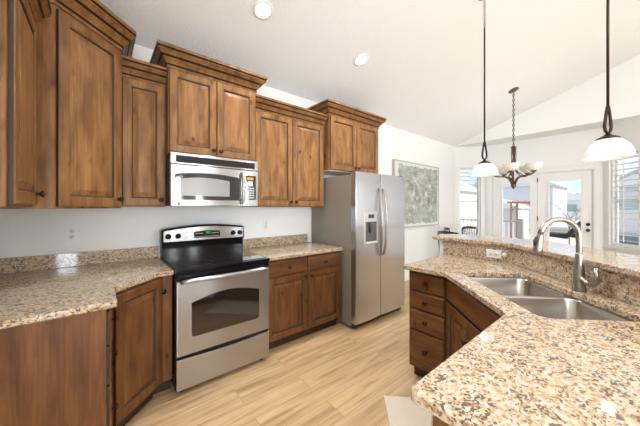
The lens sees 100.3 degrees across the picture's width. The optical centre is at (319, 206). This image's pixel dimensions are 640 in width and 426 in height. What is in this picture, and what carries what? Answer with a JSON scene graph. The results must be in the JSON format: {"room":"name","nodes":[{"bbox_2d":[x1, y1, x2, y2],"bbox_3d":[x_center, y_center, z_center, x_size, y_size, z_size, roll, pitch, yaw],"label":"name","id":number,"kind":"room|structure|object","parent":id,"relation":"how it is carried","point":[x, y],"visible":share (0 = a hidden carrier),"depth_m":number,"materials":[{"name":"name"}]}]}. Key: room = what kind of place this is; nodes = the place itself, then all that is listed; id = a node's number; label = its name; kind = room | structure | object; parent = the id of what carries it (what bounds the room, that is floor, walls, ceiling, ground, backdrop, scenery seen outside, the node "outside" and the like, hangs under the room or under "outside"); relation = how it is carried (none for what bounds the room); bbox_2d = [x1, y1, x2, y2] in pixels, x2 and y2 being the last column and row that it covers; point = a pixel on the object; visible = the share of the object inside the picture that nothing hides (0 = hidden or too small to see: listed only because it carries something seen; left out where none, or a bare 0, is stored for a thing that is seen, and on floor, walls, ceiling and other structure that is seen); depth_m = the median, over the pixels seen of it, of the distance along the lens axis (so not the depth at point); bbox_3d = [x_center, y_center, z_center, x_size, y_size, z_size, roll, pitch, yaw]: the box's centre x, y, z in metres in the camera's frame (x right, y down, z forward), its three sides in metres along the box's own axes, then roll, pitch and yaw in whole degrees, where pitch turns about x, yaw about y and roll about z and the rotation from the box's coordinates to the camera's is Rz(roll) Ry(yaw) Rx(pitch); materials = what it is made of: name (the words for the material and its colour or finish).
{"room":"kitchen","nodes":[
{"label":"kitchen","id":0,"kind":"room"},
{"bbox_2d":[0,44,454,275],"bbox_3d":[0.387,-0.055,4.097,7.240,2.880,0.120,0,0,-40],"label":"wall","id":1,"kind":"structure","parent":0,"point":[23,232],"depth_m":2.70,"materials":[{"name":"white paint"}]},
{"bbox_2d":[0,0,135,208],"bbox_3d":[-1.712,-0.660,1.778,0.808,1.340,0.778,0,0,-40],"label":"upper cabinet","id":2,"kind":"object","parent":1,"relation":"attached to","point":[81,45],"visible":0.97,"depth_m":1.68,"materials":[{"name":"brown wood"}]},
{"bbox_2d":[66,227,77,241],"bbox_3d":[-1.940,0.212,2.088,0.070,0.114,0.009,0,0,-40],"label":"wall outlet","id":3,"kind":"object","parent":1,"relation":"attached to","point":[71,232],"visible":1,"depth_m":2.09,"materials":[{"name":"white plastic"}]},
{"bbox_2d":[0,246,158,273],"bbox_3d":[-1.875,0.411,2.134,1.011,0.108,0.022,0,0,-40],"label":"backsplash","id":4,"kind":"structure","parent":1,"relation":"attached to","point":[50,261],"depth_m":2.08,"materials":[{"name":"stone"}]},
{"bbox_2d":[121,55,166,206],"bbox_3d":[-1.480,-0.566,2.225,0.300,1.131,0.385,0,0,-40],"label":"upper cabinet","id":5,"kind":"object","parent":1,"relation":"attached to","point":[143,84],"visible":0.93,"depth_m":2.11,"materials":[{"name":"brown wood"}]},
{"bbox_2d":[149,39,266,160],"bbox_3d":[-1.036,-0.861,2.526,0.938,0.840,0.487,0,0,-40],"label":"upper cabinet","id":6,"kind":"object","parent":1,"relation":"attached to","point":[210,102],"visible":0.88,"depth_m":2.33,"materials":[{"name":"brown wood"}]},
{"bbox_2d":[166,152,257,205],"bbox_3d":[-1.020,-0.223,2.501,0.752,0.432,0.546,0,0,-40],"label":"microwave","id":7,"kind":"object","parent":6,"relation":"attached to","point":[191,179],"visible":0.99,"depth_m":2.29,"materials":[{"name":"silver metal"}]},
{"bbox_2d":[263,220,267,229],"bbox_3d":[-0.643,0.213,3.161,0.070,0.114,0.009,0,0,-40],"label":"wall outlet","id":8,"kind":"object","parent":1,"relation":"attached to","point":[265,222],"visible":1,"depth_m":3.16,"materials":[{"name":"white plastic"}]},
{"bbox_2d":[243,234,307,248],"bbox_3d":[-0.530,0.411,3.246,0.938,0.108,0.022,0,0,-40],"label":"backsplash","id":9,"kind":"structure","parent":1,"relation":"attached to","point":[288,239],"depth_m":3.22,"materials":[{"name":"stone"}]},
{"bbox_2d":[239,94,327,206],"bbox_3d":[-0.399,-0.566,3.119,0.965,1.131,0.385,0,0,-40],"label":"upper cabinet","id":10,"kind":"object","parent":1,"relation":"attached to","point":[289,138],"visible":0.96,"depth_m":2.98,"materials":[{"name":"brown wood"}]},
{"bbox_2d":[307,98,386,175],"bbox_3d":[0.375,-0.866,3.693,1.123,0.830,0.487,0,0,-40],"label":"upper cabinet","id":11,"kind":"object","parent":1,"relation":"attached to","point":[350,133],"visible":0.87,"depth_m":3.46,"materials":[{"name":"brown wood"}]},
{"bbox_2d":[392,159,438,227],"bbox_3d":[1.921,-0.233,5.255,1.620,1.235,0.050,0,0,-40],"label":"wall art","id":12,"kind":"object","parent":1,"relation":"attached to","point":[421,181],"visible":0.79,"depth_m":5.26},
{"bbox_2d":[125,280,421,425],"bbox_3d":[1.841,1.445,0.128,11.200,0.120,8.050,0,0,-40],"label":"floor","id":13,"kind":"structure","parent":0,"point":[339,374],"depth_m":2.07,"materials":[{"name":"brown wood"}]},
{"bbox_2d":[0,309,117,425],"bbox_3d":[-1.348,0.943,1.234,0.664,0.883,0.266,0,0,-40],"label":"base cabinet","id":14,"kind":"object","parent":13,"relation":"on","point":[55,372],"visible":0.98,"depth_m":1.20,"materials":[{"name":"brown wood"}]},
{"bbox_2d":[111,275,171,425],"bbox_3d":[-1.593,0.943,1.792,1.010,0.883,0.908,0,0,-40],"label":"base cabinet","id":15,"kind":"object","parent":13,"relation":"on","point":[142,332],"visible":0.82,"depth_m":1.73,"materials":[{"name":"brown wood"}]},
{"bbox_2d":[0,246,173,328],"bbox_3d":[-1.504,0.428,1.686,1.011,0.143,1.185,0,0,-40],"label":"countertop","id":16,"kind":"structure","parent":15,"relation":"on","point":[38,288],"depth_m":1.69,"materials":[{"name":"beige stone"}]},
{"bbox_2d":[159,224,269,392],"bbox_3d":[-0.934,0.775,2.395,0.770,1.217,0.738,0,0,-40],"label":"range","id":17,"kind":"object","parent":13,"relation":"on","point":[220,289],"visible":0.98,"depth_m":2.19,"materials":[{"name":"silver metal"}]},
{"bbox_2d":[162,250,269,274],"bbox_3d":[-0.936,0.475,2.397,0.758,0.030,0.612,0,0,-40],"label":"cooktop","id":18,"kind":"object","parent":17,"relation":"in","point":[194,263],"depth_m":2.28,"materials":[{"name":"black glass"}]},
{"bbox_2d":[268,251,339,349],"bbox_3d":[-0.313,0.943,3.010,0.962,0.883,0.662,0,0,-40],"label":"base cabinet","id":19,"kind":"object","parent":13,"relation":"on","point":[304,291],"visible":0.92,"depth_m":2.75,"materials":[{"name":"brown wood"}]},
{"bbox_2d":[243,234,342,260],"bbox_3d":[-0.315,0.428,3.014,0.973,0.143,0.655,0,0,-40],"label":"countertop","id":20,"kind":"structure","parent":19,"relation":"on","point":[288,246],"depth_m":3.03,"materials":[{"name":"beige stone"}]},
{"bbox_2d":[312,170,404,328],"bbox_3d":[0.533,0.486,3.549,0.955,1.796,0.870,0,0,-40],"label":"refrigerator","id":21,"kind":"object","parent":13,"relation":"on","point":[362,213],"visible":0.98,"depth_m":3.17,"materials":[{"name":"metal"}]},
{"bbox_2d":[384,395,430,425],"bbox_3d":[0.661,1.378,1.545,0.469,0.011,0.766,0,0,5],"label":"kitchen rug","id":22,"kind":"object","parent":13,"relation":"on","point":[401,411],"visible":0.41,"depth_m":1.78,"materials":[{"name":"beige fabric"}]},
{"bbox_2d":[409,270,447,377],"bbox_3d":[1.058,0.943,2.253,0.708,0.883,0.300,0,0,-40],"label":"base cabinet","id":23,"kind":"object","parent":13,"relation":"on","point":[427,292],"visible":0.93,"depth_m":2.04,"materials":[{"name":"brown wood"}]},
{"bbox_2d":[433,415,449,425],"bbox_3d":[0.485,0.943,0.466,0.017,0.883,0.590,0,0,-40],"label":"cabinet end panel","id":24,"kind":"object","parent":13,"relation":"on","point":[436,422],"visible":0.02,"depth_m":0.68,"materials":[{"name":"brown wood"}]},
{"bbox_2d":[437,231,458,254],"bbox_3d":[2.418,0.902,4.800,0.482,0.965,0.449,0,0,-25],"label":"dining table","id":25,"kind":"object","parent":13,"relation":"on","point":[439,232],"visible":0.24,"depth_m":4.75,"materials":[{"name":"black paint"}]},
{"bbox_2d":[461,226,476,234],"bbox_3d":[3.314,0.902,5.657,0.449,0.965,0.482,0,0,-20],"label":"dining chair","id":26,"kind":"object","parent":13,"relation":"on","point":[464,227],"visible":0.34,"depth_m":5.87,"materials":[{"name":"black paint"}]},
{"bbox_2d":[446,279,500,358],"bbox_3d":[1.174,0.943,1.550,0.669,0.883,1.648,0,0,5],"label":"base cabinet","id":27,"kind":"object","parent":13,"relation":"on","point":[467,317],"visible":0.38,"depth_m":1.66,"materials":[{"name":"brown wood"}]},
{"bbox_2d":[403,241,639,425],"bbox_3d":[0.937,0.413,1.411,2.018,0.173,1.520,0,0,-40],"label":"countertop","id":28,"kind":"structure","parent":27,"relation":"on","point":[526,368],"depth_m":0.82,"materials":[{"name":"beige stone"}]},
{"bbox_2d":[486,249,500,258],"bbox_3d":[1.488,0.400,2.289,0.009,0.070,0.114,0,0,-40],"label":"wall outlet","id":29,"kind":"object","parent":28,"relation":"attached to","point":[492,253],"visible":1,"depth_m":2.29,"materials":[{"name":"white plastic"}]},
{"bbox_2d":[470,277,633,321],"bbox_3d":[1.176,0.601,1.496,0.490,0.199,0.860,0,0,5],"label":"sink","id":30,"kind":"object","parent":28,"relation":"in","point":[540,300],"visible":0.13,"depth_m":1.48,"materials":[{"name":"silver metal"}]},
{"bbox_2d":[532,217,598,292],"bbox_3d":[1.331,0.260,1.454,0.272,0.410,0.140,0,0,5],"label":"faucet","id":31,"kind":"object","parent":28,"relation":"on","point":[579,283],"visible":1,"depth_m":1.47,"materials":[{"name":"silver metal"}]},
{"bbox_2d":[99,0,639,146],"bbox_3d":[1.618,-2.183,0.021,10.720,1.577,7.970,0,0,-40],"label":"ceiling","id":32,"kind":"structure","parent":0,"point":[423,72],"depth_m":3.11,"materials":[{"name":"white paint"}]},
{"bbox_2d":[252,0,272,19],"bbox_3d":[-0.490,-1.689,2.294,0.179,0.062,0.170,0,0,-34],"label":"recessed light","id":33,"kind":"object","parent":32,"relation":"in","point":[262,9],"visible":1,"depth_m":2.29,"materials":[{"name":"white glass"}]},
{"bbox_2d":[353,54,368,65],"bbox_3d":[0.473,-1.692,3.078,0.179,0.062,0.170,0,0,-34],"label":"recessed light","id":34,"kind":"object","parent":32,"relation":"in","point":[361,59],"visible":1,"depth_m":3.07,"materials":[{"name":"white glass"}]},
{"bbox_2d":[471,0,498,176],"bbox_3d":[1.590,-1.191,2.581,0.234,1.778,0.234,0,0,0],"label":"pendant light","id":35,"kind":"object","parent":32,"relation":"hanging from","point":[484,168],"visible":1,"depth_m":2.57,"materials":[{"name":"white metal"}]},
{"bbox_2d":[494,87,542,188],"bbox_3d":[3.189,-1.125,4.388,0.756,1.660,0.760,0,0,-40],"label":"chandelier","id":36,"kind":"object","parent":32,"relation":"hanging from","point":[507,168],"visible":0.91,"depth_m":4.38,"materials":[{"name":"white glass"}]},
{"bbox_2d":[582,0,636,160],"bbox_3d":[1.799,-1.332,1.669,0.234,2.053,0.234,0,0,0],"label":"pendant light","id":37,"kind":"object","parent":32,"relation":"hanging from","point":[609,146],"visible":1,"depth_m":1.66,"materials":[{"name":"white glass"}]},
{"bbox_2d":[455,146,483,234],"bbox_3d":[3.551,-0.025,6.387,0.665,2.820,0.120,0,0,5],"label":"wall","id":38,"kind":"structure","parent":0,"point":[469,155],"depth_m":6.33,"materials":[{"name":"white paint"}]},
{"bbox_2d":[457,165,483,235],"bbox_3d":[3.556,-0.137,6.363,0.600,1.693,0.163,0,0,5],"label":"window","id":39,"kind":"structure","parent":38,"relation":"in","point":[479,180],"depth_m":6.33,"materials":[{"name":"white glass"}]},
{"bbox_2d":[440,240,638,306],"bbox_3d":[1.308,0.856,1.359,0.779,1.058,2.716,0,0,12],"label":"wall","id":40,"kind":"structure","parent":0,"point":[441,241],"depth_m":2.43,"materials":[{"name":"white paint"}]},
{"bbox_2d":[432,234,639,277],"bbox_3d":[1.404,0.310,1.357,1.077,0.034,3.066,0,0,12],"label":"bar","id":41,"kind":"object","parent":40,"relation":"on","point":[621,263],"visible":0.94,"depth_m":1.76,"materials":[{"name":"beige stone"}]},
{"bbox_2d":[443,241,639,306],"bbox_3d":[1.246,0.396,1.340,0.658,0.138,2.520,0,0,13],"label":"backsplash","id":42,"kind":"structure","parent":40,"relation":"attached to","point":[625,288],"depth_m":1.75,"materials":[{"name":"stone"}]},
{"bbox_2d":[484,127,602,249],"bbox_3d":[4.535,-0.025,5.594,0.120,2.820,1.920,0,0,-40],"label":"wall","id":43,"kind":"structure","parent":0,"point":[566,148],"depth_m":5.37,"materials":[{"name":"white paint"}]},
{"bbox_2d":[493,174,536,239],"bbox_3d":[4.274,0.343,5.888,0.057,2.069,0.815,0,0,-40],"label":"door","id":44,"kind":"structure","parent":43,"relation":"in","point":[498,182],"depth_m":6.03,"materials":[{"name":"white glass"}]},
{"bbox_2d":[486,162,601,249],"bbox_3d":[4.521,0.285,5.570,0.132,2.200,1.890,0,0,-40],"label":"trim","id":45,"kind":"structure","parent":43,"relation":"attached to","point":[595,166],"depth_m":4.99,"materials":[{"name":"white wood"}]},
{"bbox_2d":[537,170,591,247],"bbox_3d":[4.772,0.343,5.244,0.111,2.069,0.805,0,0,-40],"label":"door","id":46,"kind":"structure","parent":43,"relation":"in","point":[543,179],"depth_m":5.10,"materials":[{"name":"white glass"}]},
{"bbox_2d":[461,118,631,146],"bbox_3d":[4.416,-1.485,5.463,0.530,0.100,2.910,0,0,-40],"label":"ceiling","id":47,"kind":"structure","parent":0,"point":[600,125],"depth_m":5.21,"materials":[{"name":"white paint"}]},
{"bbox_2d":[455,55,639,146],"bbox_3d":[5.740,-0.733,3.353,0.120,4.237,7.850,0,0,-40],"label":"wall","id":48,"kind":"structure","parent":0,"point":[584,104],"depth_m":4.67,"materials":[{"name":"white paint"}]},
{"bbox_2d":[603,116,639,255],"bbox_3d":[5.125,-0.025,4.445,0.120,2.820,0.735,0,0,5],"label":"wall","id":49,"kind":"structure","parent":0,"point":[629,130],"depth_m":4.52,"materials":[{"name":"white paint"}]},
{"bbox_2d":[604,146,639,251],"bbox_3d":[5.102,-0.121,4.444,0.163,1.663,0.610,0,0,5],"label":"window","id":50,"kind":"structure","parent":49,"relation":"in","point":[616,245],"depth_m":4.65,"materials":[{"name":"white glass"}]},
{"label":"outside","id":51,"kind":"structure","parent":0,"visible":0},
{"bbox_2d":[461,219,592,247],"bbox_3d":[51.647,2.035,68.683,152.850,0.100,200.000,0,0,-40],"label":"ground","id":52,"kind":"structure","parent":51,"point":[563,228],"depth_m":21.63,"materials":[{"name":"white snow"}]},
{"bbox_2d":[461,181,476,225],"bbox_3d":[13.916,-0.815,30.980,7.960,5.600,6.900,0,0,-40],"label":"neighbouring house","id":53,"kind":"structure","parent":52,"relation":"on","point":[466,194],"depth_m":29.00,"materials":[{"name":"white"}]},
{"bbox_2d":[503,200,529,236],"bbox_3d":[13.167,0.735,19.069,3.000,2.500,2.600,0,0,-40],"label":"garden shed","id":54,"kind":"object","parent":52,"relation":"on","point":[522,209],"visible":0.28,"depth_m":17.86,"materials":[{"name":"white"}]},
{"bbox_2d":[471,175,569,225],"bbox_3d":[24.487,-1.415,33.106,8.960,6.800,8.900,0,0,-40],"label":"neighbouring house","id":55,"kind":"structure","parent":52,"relation":"on","point":[557,191],"depth_m":29.39,"materials":[{"name":"white"}]},
{"bbox_2d":[507,200,537,237],"bbox_3d":[12.587,0.804,16.318,1.800,2.359,1.600,0,0,-40],"label":"swing frame","id":56,"kind":"object","parent":52,"relation":"on","point":[508,202],"visible":0.52,"depth_m":16.39,"materials":[{"name":"brown wood"}]},
{"bbox_2d":[554,202,592,243],"bbox_3d":[12.252,0.748,12.914,1.012,2.476,1.794,0,0,-40],"label":"bare tree","id":57,"kind":"object","parent":52,"relation":"on","point":[569,226],"visible":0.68,"depth_m":13.08,"materials":[{"name":"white plant"}]},
{"bbox_2d":[567,193,592,219],"bbox_3d":[41.441,-0.565,47.910,9.960,5.100,13.900,0,0,-40],"label":"neighbouring house","id":58,"kind":"structure","parent":52,"relation":"on","point":[575,199],"depth_m":42.19,"materials":[{"name":"white"}]},
{"bbox_2d":[619,168,638,232],"bbox_3d":[24.691,-0.665,18.739,8.960,5.300,7.100,0,0,-40],"label":"neighbouring house","id":59,"kind":"structure","parent":52,"relation":"on","point":[629,218],"depth_m":17.54,"materials":[{"name":"white"}]},
{"bbox_3d":[5.235,1.705,6.277,1.830,0.560,9.000,0,0,-40],"label":"deck","id":60,"kind":"object","parent":52,"relation":"on","visible":0},
{"bbox_2d":[461,219,523,238],"bbox_3d":[4.576,0.875,8.438,0.130,1.099,3.030,0,0,-40],"label":"deck railing","id":61,"kind":"object","parent":60,"relation":"on","point":[520,222],"visible":0.27,"depth_m":7.43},
{"bbox_2d":[537,221,580,238],"bbox_3d":[5.720,0.867,6.307,0.504,1.113,0.817,0,0,-30],"label":"lounger","id":62,"kind":"object","parent":60,"relation":"on","point":[570,233],"visible":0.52,"depth_m":6.13,"materials":[{"name":"black"}]},
{"bbox_2d":[537,232,572,235],"bbox_3d":[5.657,0.644,6.417,0.450,0.049,0.560,0,0,-30],"label":"seat cushion","id":63,"kind":"object","parent":62,"relation":"on","point":[550,233],"depth_m":6.24,"materials":[{"name":"black fabric"}]},
{"bbox_2d":[566,221,580,235],"bbox_3d":[5.849,0.486,6.080,0.450,0.350,0.254,0,0,-30],"label":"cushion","id":64,"kind":"object","parent":62,"relation":"on","point":[571,232],"depth_m":5.99,"materials":[{"name":"black fabric"}]},
{"bbox_2d":[619,232,638,244],"bbox_3d":[6.592,0.985,4.935,1.010,0.879,1.560,0,0,-40],"label":"hot tub","id":65,"kind":"object","parent":60,"relation":"on","point":[631,237],"visible":0.04,"depth_m":5.09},
{"bbox_3d":[-1.027,-0.700,0.221,0.120,4.170,4.050,0,0,-40],"label":"wall","id":66,"kind":"structure","parent":0,"visible":0},
{"bbox_2d":[0,0,51,206],"bbox_3d":[-1.481,-0.566,1.168,0.375,1.131,0.638,0,0,-40],"label":"upper cabinet","id":67,"kind":"object","parent":66,"relation":"attached to","point":[18,18],"visible":1,"depth_m":1.16,"materials":[{"name":"brown wood"}]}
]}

